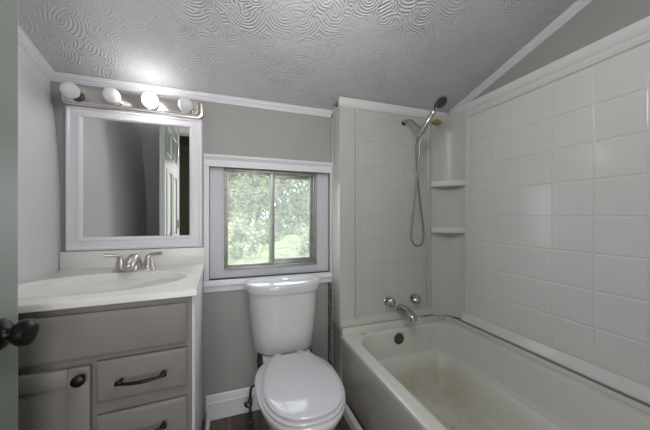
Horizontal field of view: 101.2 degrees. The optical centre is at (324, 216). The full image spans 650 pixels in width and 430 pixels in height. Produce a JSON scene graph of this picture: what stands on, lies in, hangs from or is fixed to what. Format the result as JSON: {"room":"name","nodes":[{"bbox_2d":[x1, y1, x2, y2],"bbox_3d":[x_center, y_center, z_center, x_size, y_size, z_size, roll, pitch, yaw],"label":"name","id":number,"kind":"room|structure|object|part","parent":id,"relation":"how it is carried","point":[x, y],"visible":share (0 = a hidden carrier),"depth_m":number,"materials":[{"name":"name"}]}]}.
{"room":"bathroom","nodes":[
{"label":"bathroom","id":0,"kind":"room"},
{"bbox_2d":[18,44,60,282],"bbox_3d":[-1.065,0.001,0.507,0.182,2.232,1.539,0,0,-19],"label":"wall","id":1,"kind":"structure","parent":0,"point":[39,231],"depth_m":1.12,"materials":[{"name":"paint"}]},
{"bbox_2d":[0,0,38,429],"bbox_3d":[-0.648,0.132,0.268,0.158,1.955,0.770,0,0,-16],"label":"door","id":2,"kind":"structure","parent":1,"relation":"in","point":[14,334],"depth_m":0.61,"materials":[{"name":"paint"}]},
{"bbox_3d":[-0.693,0.261,0.599,0.062,0.070,0.070,0,0,-16],"label":"knob","id":3,"kind":"part","parent":2,"relation":"part of","materials":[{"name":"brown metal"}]},
{"bbox_2d":[18,25,53,81],"bbox_3d":[-1.046,-0.849,0.604,0.027,0.434,1.368,0,0,-19],"label":"crown molding","id":4,"kind":"structure","parent":1,"relation":"attached to","point":[24,41],"depth_m":1.13,"materials":[{"name":"white paint"}]},
{"bbox_2d":[50,81,332,420],"bbox_3d":[-0.267,0.225,1.665,2.450,1.784,0.120,0,0,-19],"label":"wall","id":5,"kind":"structure","parent":0,"point":[230,356],"depth_m":1.53,"materials":[{"name":"paint"}]},
{"bbox_2d":[59,82,203,119],"bbox_3d":[-0.925,-0.576,1.292,0.606,0.099,0.148,0,0,-19],"label":"vanity light","id":6,"kind":"object","parent":5,"relation":"attached to","point":[108,98],"visible":1,"depth_m":1.30,"materials":[{"name":"silver metal"}]},
{"bbox_3d":[-1.129,-0.560,1.186,0.068,0.068,0.080,0,0,-19],"label":"bulb","id":7,"kind":"part","parent":6,"relation":"part of","materials":[{"name":"white glass"}]},
{"bbox_2d":[73,92,84,101],"bbox_3d":[-1.145,-0.560,1.234,0.048,0.048,0.024,0,0,-19],"label":"socket","id":8,"kind":"object","parent":6,"relation":"attached to","point":[81,98],"depth_m":1.24,"materials":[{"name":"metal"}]},
{"bbox_3d":[-0.985,-0.560,1.236,0.068,0.068,0.080,0,0,-19],"label":"bulb","id":9,"kind":"part","parent":6,"relation":"part of","materials":[{"name":"white glass"}]},
{"bbox_2d":[112,98,122,106],"bbox_3d":[-1.002,-0.560,1.284,0.048,0.048,0.024,0,0,-19],"label":"socket","id":10,"kind":"object","parent":6,"relation":"attached to","point":[120,104],"depth_m":1.29,"materials":[{"name":"silver metal"}]},
{"bbox_3d":[-0.841,-0.560,1.286,0.068,0.068,0.080,0,0,-19],"label":"bulb","id":11,"kind":"part","parent":6,"relation":"part of","materials":[{"name":"white glass"}]},
{"bbox_2d":[150,104,158,110],"bbox_3d":[-0.858,-0.560,1.334,0.048,0.048,0.024,0,0,-19],"label":"socket","id":12,"kind":"object","parent":6,"relation":"attached to","point":[156,108],"depth_m":1.34,"materials":[{"name":"silver metal"}]},
{"bbox_3d":[-0.697,-0.560,1.336,0.068,0.068,0.080,0,0,-19],"label":"bulb","id":13,"kind":"part","parent":6,"relation":"part of","materials":[{"name":"white glass"}]},
{"bbox_2d":[60,247,204,269],"bbox_3d":[-0.946,0.206,1.352,0.618,0.084,0.022,0,0,-19],"label":"backsplash","id":14,"kind":"structure","parent":5,"relation":"attached to","point":[73,259],"depth_m":1.32,"materials":[{"name":"stone"}]},
{"bbox_2d":[66,105,202,250],"bbox_3d":[-0.941,-0.182,1.351,0.586,0.686,0.027,0,0,-19],"label":"wall mirror","id":15,"kind":"object","parent":5,"relation":"attached to","point":[134,180],"visible":1,"depth_m":1.34,"materials":[{"name":"white mirror"}]},
{"bbox_2d":[83,118,188,236],"bbox_3d":[-0.942,-0.189,1.355,0.466,0.580,0.004,0,0,-19],"label":"mirror glass","id":16,"kind":"object","parent":15,"relation":"attached to","point":[136,170],"depth_m":1.35,"materials":[{"name":"clear"}]},
{"bbox_2d":[51,71,331,117],"bbox_3d":[-0.619,-0.653,1.464,1.395,0.037,0.027,0,0,-19],"label":"crown molding","id":17,"kind":"structure","parent":5,"relation":"attached to","point":[61,77],"depth_m":1.41,"materials":[{"name":"white paint"}]},
{"bbox_2d":[206,387,259,420],"bbox_3d":[-0.316,1.049,1.577,0.710,0.134,0.014,0,0,-19],"label":"baseboard","id":18,"kind":"structure","parent":5,"relation":"attached to","point":[229,403],"depth_m":1.50,"materials":[{"name":"white paint"}]},
{"bbox_2d":[203,153,331,280],"bbox_3d":[-0.322,0.002,1.611,0.743,0.695,0.110,0,0,-19],"label":"window","id":19,"kind":"structure","parent":5,"relation":"in","point":[312,177],"depth_m":1.60,"materials":[{"name":"wood"}]},
{"bbox_3d":[-0.439,0.011,1.577,0.277,0.551,0.016,0,0,-19],"label":"sash","id":20,"kind":"part","parent":19,"relation":"part of","materials":[{"name":"glass"}]},
{"bbox_3d":[-0.214,0.009,1.681,0.278,0.539,0.016,0,0,-19],"label":"sash","id":21,"kind":"part","parent":19,"relation":"part of","materials":[{"name":"glass"}]},
{"bbox_2d":[203,271,331,292],"bbox_3d":[-0.315,0.384,1.589,0.743,0.067,0.052,0,0,-19],"label":"window sill","id":22,"kind":"structure","parent":5,"relation":"attached to","point":[230,284],"depth_m":1.50,"materials":[{"name":"white paint"}]},
{"bbox_2d":[210,167,327,278],"bbox_3d":[-0.318,0.035,1.628,0.707,0.628,0.020,0,0,-19],"label":"board","id":23,"kind":"object","parent":5,"relation":"attached to","point":[217,270],"visible":0.75,"depth_m":1.55,"materials":[{"name":"white wood"}]},
{"bbox_2d":[328,283,331,364],"bbox_3d":[0.031,0.701,1.693,0.021,0.563,0.025,0,0,-19],"label":"trim","id":24,"kind":"structure","parent":5,"relation":"attached to","point":[329,284],"depth_m":1.68,"materials":[{"name":"paint"}]},
{"bbox_2d":[228,211,239,225],"bbox_3d":[-5.470,-1.943,12.040,4.472,7.134,2.915,0,0,-36],"label":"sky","id":25,"kind":"structure","parent":0,"point":[231,217],"depth_m":12.85,"materials":[{"name":"white"}]},
{"bbox_2d":[202,410,350,429],"bbox_3d":[0.266,1.142,0.103,2.470,0.050,3.420,0,0,-19],"label":"floor","id":26,"kind":"structure","parent":0,"point":[236,422],"depth_m":1.44,"materials":[{"name":"brown wood"}]},
{"bbox_2d":[18,273,202,429],"bbox_3d":[-0.830,0.695,1.064,0.622,0.845,0.642,0,0,-19],"label":"vanity cabinet","id":27,"kind":"object","parent":26,"relation":"on","point":[134,365],"visible":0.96,"depth_m":0.83,"materials":[{"name":"paint"}]},
{"bbox_3d":[-0.864,0.726,0.748,0.331,0.553,0.019,0,0,-23],"label":"cabinet door","id":28,"kind":"part","parent":27,"relation":"part of","materials":[{"name":"paint"}]},
{"bbox_3d":[-0.718,0.476,0.781,0.035,0.033,0.033,0,0,-19],"label":"door knob","id":29,"kind":"part","parent":27,"relation":"part of","materials":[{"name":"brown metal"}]},
{"bbox_2d":[18,247,204,313],"bbox_3d":[-0.835,0.266,1.069,0.646,0.203,0.630,0,0,-19],"label":"countertop","id":30,"kind":"structure","parent":27,"relation":"on","point":[84,278],"depth_m":1.08,"materials":[{"name":"stone"}]},
{"bbox_2d":[104,252,162,272],"bbox_3d":[-0.861,0.203,1.204,0.183,0.085,0.153,0,0,20],"label":"sink faucet","id":31,"kind":"object","parent":30,"relation":"on","point":[133,262],"visible":1,"depth_m":1.18,"materials":[{"name":"silver metal"}]},
{"bbox_3d":[-0.929,0.198,1.189,0.087,0.074,0.050,0,0,-19],"label":"lever handle","id":32,"kind":"part","parent":31,"relation":"part of","materials":[{"name":"silver metal"}]},
{"bbox_3d":[-0.853,0.203,1.181,0.072,0.077,0.137,0,0,-19],"label":"spout","id":33,"kind":"part","parent":31,"relation":"part of","materials":[{"name":"silver metal"}]},
{"bbox_3d":[-0.863,0.236,1.211,0.166,0.019,0.068,0,0,-19],"label":"plate","id":34,"kind":"part","parent":31,"relation":"part of","materials":[{"name":"silver metal"}]},
{"bbox_3d":[-0.798,0.198,1.234,0.087,0.074,0.050,0,0,-19],"label":"lever handle","id":35,"kind":"part","parent":31,"relation":"part of","materials":[{"name":"silver metal"}]},
{"bbox_3d":[-0.576,0.509,0.840,0.137,0.018,0.035,0,0,-23],"label":"pull handle","id":36,"kind":"part","parent":27,"relation":"part of","materials":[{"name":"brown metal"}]},
{"bbox_3d":[-0.585,0.674,0.863,0.247,0.130,0.018,0,0,-22],"label":"drawer","id":37,"kind":"part","parent":27,"relation":"part of","materials":[{"name":"paint"}]},
{"bbox_3d":[-0.585,0.507,0.863,0.247,0.128,0.018,0,0,-22],"label":"drawer","id":38,"kind":"part","parent":27,"relation":"part of","materials":[{"name":"paint"}]},
{"bbox_3d":[-0.576,0.676,0.840,0.137,0.018,0.035,0,0,-23],"label":"pull handle","id":39,"kind":"part","parent":27,"relation":"part of","materials":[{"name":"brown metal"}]},
{"bbox_2d":[205,414,209,429],"bbox_3d":[-0.541,1.086,1.188,0.018,0.060,0.560,0,0,-19],"label":"trim","id":40,"kind":"structure","parent":27,"relation":"attached to","point":[207,423],"depth_m":1.41,"materials":[{"name":"white paint"}]},
{"bbox_2d":[244,385,254,422],"bbox_3d":[-0.414,1.007,1.460,0.052,0.198,0.055,0,0,-19],"label":"supply valve","id":41,"kind":"object","parent":26,"relation":"on","point":[248,404],"depth_m":1.46,"materials":[{"name":"metal"}]},
{"bbox_2d":[257,353,259,368],"bbox_3d":[-0.370,0.782,1.475,0.011,0.081,0.055,0,0,-19],"label":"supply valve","id":42,"kind":"object","parent":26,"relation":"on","point":[258,357],"depth_m":1.46,"materials":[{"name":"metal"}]},
{"bbox_2d":[244,274,345,429],"bbox_3d":[-0.140,0.730,1.246,0.432,0.772,0.710,0,0,-19],"label":"toilet","id":43,"kind":"object","parent":26,"relation":"on","point":[296,388],"visible":1,"depth_m":1.28,"materials":[{"name":"white ceramic"}]},
{"bbox_3d":[-0.221,0.376,1.485,0.432,0.051,0.206,0,0,-19],"label":"tank lid","id":44,"kind":"part","parent":43,"relation":"part of","materials":[{"name":"white ceramic"}]},
{"bbox_3d":[-0.222,0.566,1.489,0.396,0.342,0.186,0,0,-19],"label":"tank","id":45,"kind":"part","parent":43,"relation":"part of","materials":[{"name":"white ceramic"}]},
{"bbox_3d":[-0.126,0.919,1.205,0.372,0.394,0.622,0,0,-19],"label":"bowl","id":46,"kind":"part","parent":43,"relation":"part of","materials":[{"name":"white ceramic"}]},
{"bbox_3d":[-0.105,0.717,1.143,0.335,0.016,0.471,0,0,-19],"label":"seat","id":47,"kind":"part","parent":43,"relation":"part of","materials":[{"name":"white plastic"}]},
{"bbox_3d":[-0.105,0.697,1.143,0.319,0.022,0.455,0,0,-19],"label":"seat lid","id":48,"kind":"part","parent":43,"relation":"part of","materials":[{"name":"white plastic"}]},
{"bbox_2d":[341,314,649,429],"bbox_3d":[0.699,0.884,1.066,0.807,0.465,1.385,0,0,-19],"label":"bathtub","id":49,"kind":"object","parent":26,"relation":"on","point":[435,371],"visible":0.94,"depth_m":1.34,"materials":[{"name":"ceramic"}]},
{"bbox_2d":[18,0,577,112],"bbox_3d":[-0.010,-0.915,0.896,2.470,0.565,1.740,0,0,-19],"label":"ceiling","id":50,"kind":"structure","parent":0,"point":[307,53],"depth_m":1.21,"materials":[{"name":"white paint"}]},
{"bbox_2d":[333,324,342,382],"bbox_3d":[0.093,0.898,1.660,0.046,0.438,0.122,0,0,-19],"label":"wall","id":51,"kind":"structure","parent":0,"point":[337,354],"depth_m":1.64,"materials":[{"name":"paint"}]},
{"bbox_2d":[343,402,361,429],"bbox_3d":[0.315,1.087,0.925,0.022,0.058,1.340,0,0,-19],"label":"baseboard","id":52,"kind":"structure","parent":51,"relation":"attached to","point":[348,415],"depth_m":1.42,"materials":[{"name":"white paint"}]},
{"bbox_2d":[455,0,649,319],"bbox_3d":[1.129,-0.010,1.229,0.100,2.254,1.619,0,0,-19],"label":"wall","id":53,"kind":"structure","parent":0,"point":[599,19],"depth_m":1.15,"materials":[{"name":"paint"}]},
{"bbox_2d":[448,0,592,112],"bbox_3d":[1.077,-0.895,1.180,0.029,0.427,1.360,0,0,-19],"label":"crown molding","id":54,"kind":"structure","parent":53,"relation":"attached to","point":[578,5],"depth_m":1.33,"materials":[{"name":"white paint"}]},
{"bbox_3d":[0.452,-0.014,1.782,0.812,1.382,0.129,0,0,-19],"label":"wall","id":55,"kind":"structure","parent":0,"visible":0},
{"bbox_2d":[331,97,447,119],"bbox_3d":[0.437,-0.679,1.761,0.797,0.063,0.157,0,0,-19],"label":"trim","id":56,"kind":"structure","parent":55,"relation":"attached to","point":[344,101],"depth_m":1.67,"materials":[{"name":"white wood"}]},
{"bbox_2d":[331,30,649,404],"bbox_3d":[0.860,-0.007,1.341,1.722,1.352,0.664,0,0,41],"label":"tub surround","id":57,"kind":"object","parent":55,"relation":"attached to","point":[535,197],"visible":0.91,"depth_m":1.38,"materials":[{"name":"plastic"}]},
{"bbox_3d":[0.068,-0.005,1.639,0.015,1.315,0.147,0,0,-19],"label":"return panel","id":58,"kind":"part","parent":57,"relation":"part of","materials":[{"name":"plastic"}]},
{"bbox_3d":[0.407,-0.015,1.684,0.667,1.337,0.026,0,0,-19],"label":"panel","id":59,"kind":"part","parent":57,"relation":"part of","materials":[{"name":"plastic"}]},
{"bbox_2d":[384,293,420,322],"bbox_3d":[0.512,0.568,1.647,0.255,0.139,0.147,0,0,-19],"label":"tub faucet","id":60,"kind":"object","parent":57,"relation":"attached to","point":[390,302],"visible":1,"depth_m":1.65,"materials":[{"name":"silver metal"}]},
{"bbox_3d":[0.409,0.531,1.653,0.065,0.065,0.037,0,0,-19],"label":"handle","id":61,"kind":"part","parent":60,"relation":"part of","materials":[{"name":"silver metal"}]},
{"bbox_3d":[0.509,0.597,1.646,0.064,0.082,0.147,0,0,-19],"label":"spout","id":62,"kind":"part","parent":60,"relation":"part of","materials":[{"name":"silver metal"}]},
{"bbox_3d":[0.589,0.531,1.716,0.065,0.065,0.037,0,0,-19],"label":"handle","id":63,"kind":"part","parent":60,"relation":"part of","materials":[{"name":"silver metal"}]},
{"bbox_2d":[402,118,427,133],"bbox_3d":[0.544,-0.552,1.627,0.052,0.139,0.218,0,0,-19],"label":"shower arm","id":64,"kind":"object","parent":57,"relation":"attached to","point":[423,128],"visible":0.99,"depth_m":1.57,"materials":[{"name":"silver metal"}]},
{"bbox_2d":[410,136,424,246],"bbox_3d":[0.545,-0.160,1.574,0.087,0.672,0.031,0,0,-9],"label":"shower hose","id":65,"kind":"object","parent":64,"relation":"hanging from","point":[417,139],"visible":0.99,"depth_m":1.57,"materials":[{"name":"metal"}]},
{"bbox_2d":[417,95,447,138],"bbox_3d":[0.599,-0.564,1.510,0.172,0.208,0.068,0,0,33],"label":"shower head","id":66,"kind":"object","parent":64,"relation":"on","point":[440,102],"visible":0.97,"depth_m":1.50,"materials":[{"name":"silver metal"}]},
{"bbox_3d":[0.590,-0.553,1.539,0.043,0.186,0.122,0,0,-42],"label":"handle","id":67,"kind":"part","parent":66,"relation":"part of","materials":[{"name":"silver metal"}]},
{"bbox_2d":[431,119,441,124],"bbox_3d":[0.740,-0.632,1.782,0.085,0.035,0.038,0,0,-19],"label":"foam patch","id":68,"kind":"object","parent":57,"relation":"attached to","point":[437,122],"visible":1,"depth_m":1.77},
{"bbox_2d":[431,227,464,232],"bbox_3d":[0.810,0.087,1.757,0.203,0.034,0.072,0,0,28],"label":"corner shelf","id":69,"kind":"object","parent":57,"relation":"attached to","point":[433,229],"depth_m":1.73,"materials":[{"name":"white plastic"}]},
{"bbox_2d":[431,180,464,186],"bbox_3d":[0.810,-0.218,1.757,0.203,0.034,0.072,0,0,28],"label":"corner shelf","id":70,"kind":"object","parent":57,"relation":"attached to","point":[434,183],"depth_m":1.73,"materials":[{"name":"white plastic"}]},
{"bbox_3d":[1.093,-0.002,1.130,0.030,1.342,1.245,0,0,-19],"label":"panel","id":71,"kind":"part","parent":57,"relation":"part of","materials":[{"name":"plastic"}]},
{"bbox_2d":[448,16,649,116],"bbox_3d":[1.075,-0.692,1.196,0.024,0.050,1.388,0,0,-19],"label":"trim","id":72,"kind":"structure","parent":55,"relation":"attached to","point":[639,27],"depth_m":1.19,"materials":[{"name":"white wood"}]},
{"label":"outside","id":73,"kind":"structure","parent":0,"visible":0},
{"bbox_2d":[228,228,308,264],"bbox_3d":[-7.202,1.621,20.682,60.000,0.181,40.000,0,0,-19],"label":"lawn","id":74,"kind":"structure","parent":73,"point":[286,248],"depth_m":12.30,"materials":[{"name":"green plant"}]},
{"bbox_2d":[228,217,268,259],"bbox_3d":[-3.053,0.825,10.187,1.840,1.678,1.605,0,0,-19],"label":"bush","id":75,"kind":"object","parent":74,"relation":"on","point":[237,233],"visible":0.92,"depth_m":9.89,"materials":[{"name":"green plant"}]},
{"bbox_2d":[229,174,278,235],"bbox_3d":[-4.544,-2.366,16.738,3.930,7.978,4.361,0,0,-34],"label":"leafy tree","id":76,"kind":"object","parent":74,"relation":"on","point":[252,196],"visible":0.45,"depth_m":15.45,"materials":[{"name":"green plant"}]},
{"bbox_2d":[228,173,308,234],"bbox_3d":[-6.825,-5.060,25.081,21.122,14.068,6.842,0,0,-19],"label":"hedge","id":77,"kind":"object","parent":74,"relation":"on","point":[298,199],"visible":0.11,"depth_m":25.51,"materials":[{"name":"green plant"}]},
{"bbox_2d":[253,215,285,245],"bbox_3d":[-2.842,0.695,13.298,1.753,1.595,1.506,0,0,-19],"label":"bush","id":78,"kind":"object","parent":74,"relation":"on","point":[279,220],"visible":0.55,"depth_m":13.13,"materials":[{"name":"green plant"}]},
{"bbox_2d":[293,222,308,256],"bbox_3d":[-0.462,0.865,10.878,1.522,1.615,1.541,0,0,-19],"label":"bush","id":79,"kind":"object","parent":74,"relation":"on","point":[304,248],"visible":0.2,"depth_m":10.79,"materials":[{"name":"green plant"}]}
]}

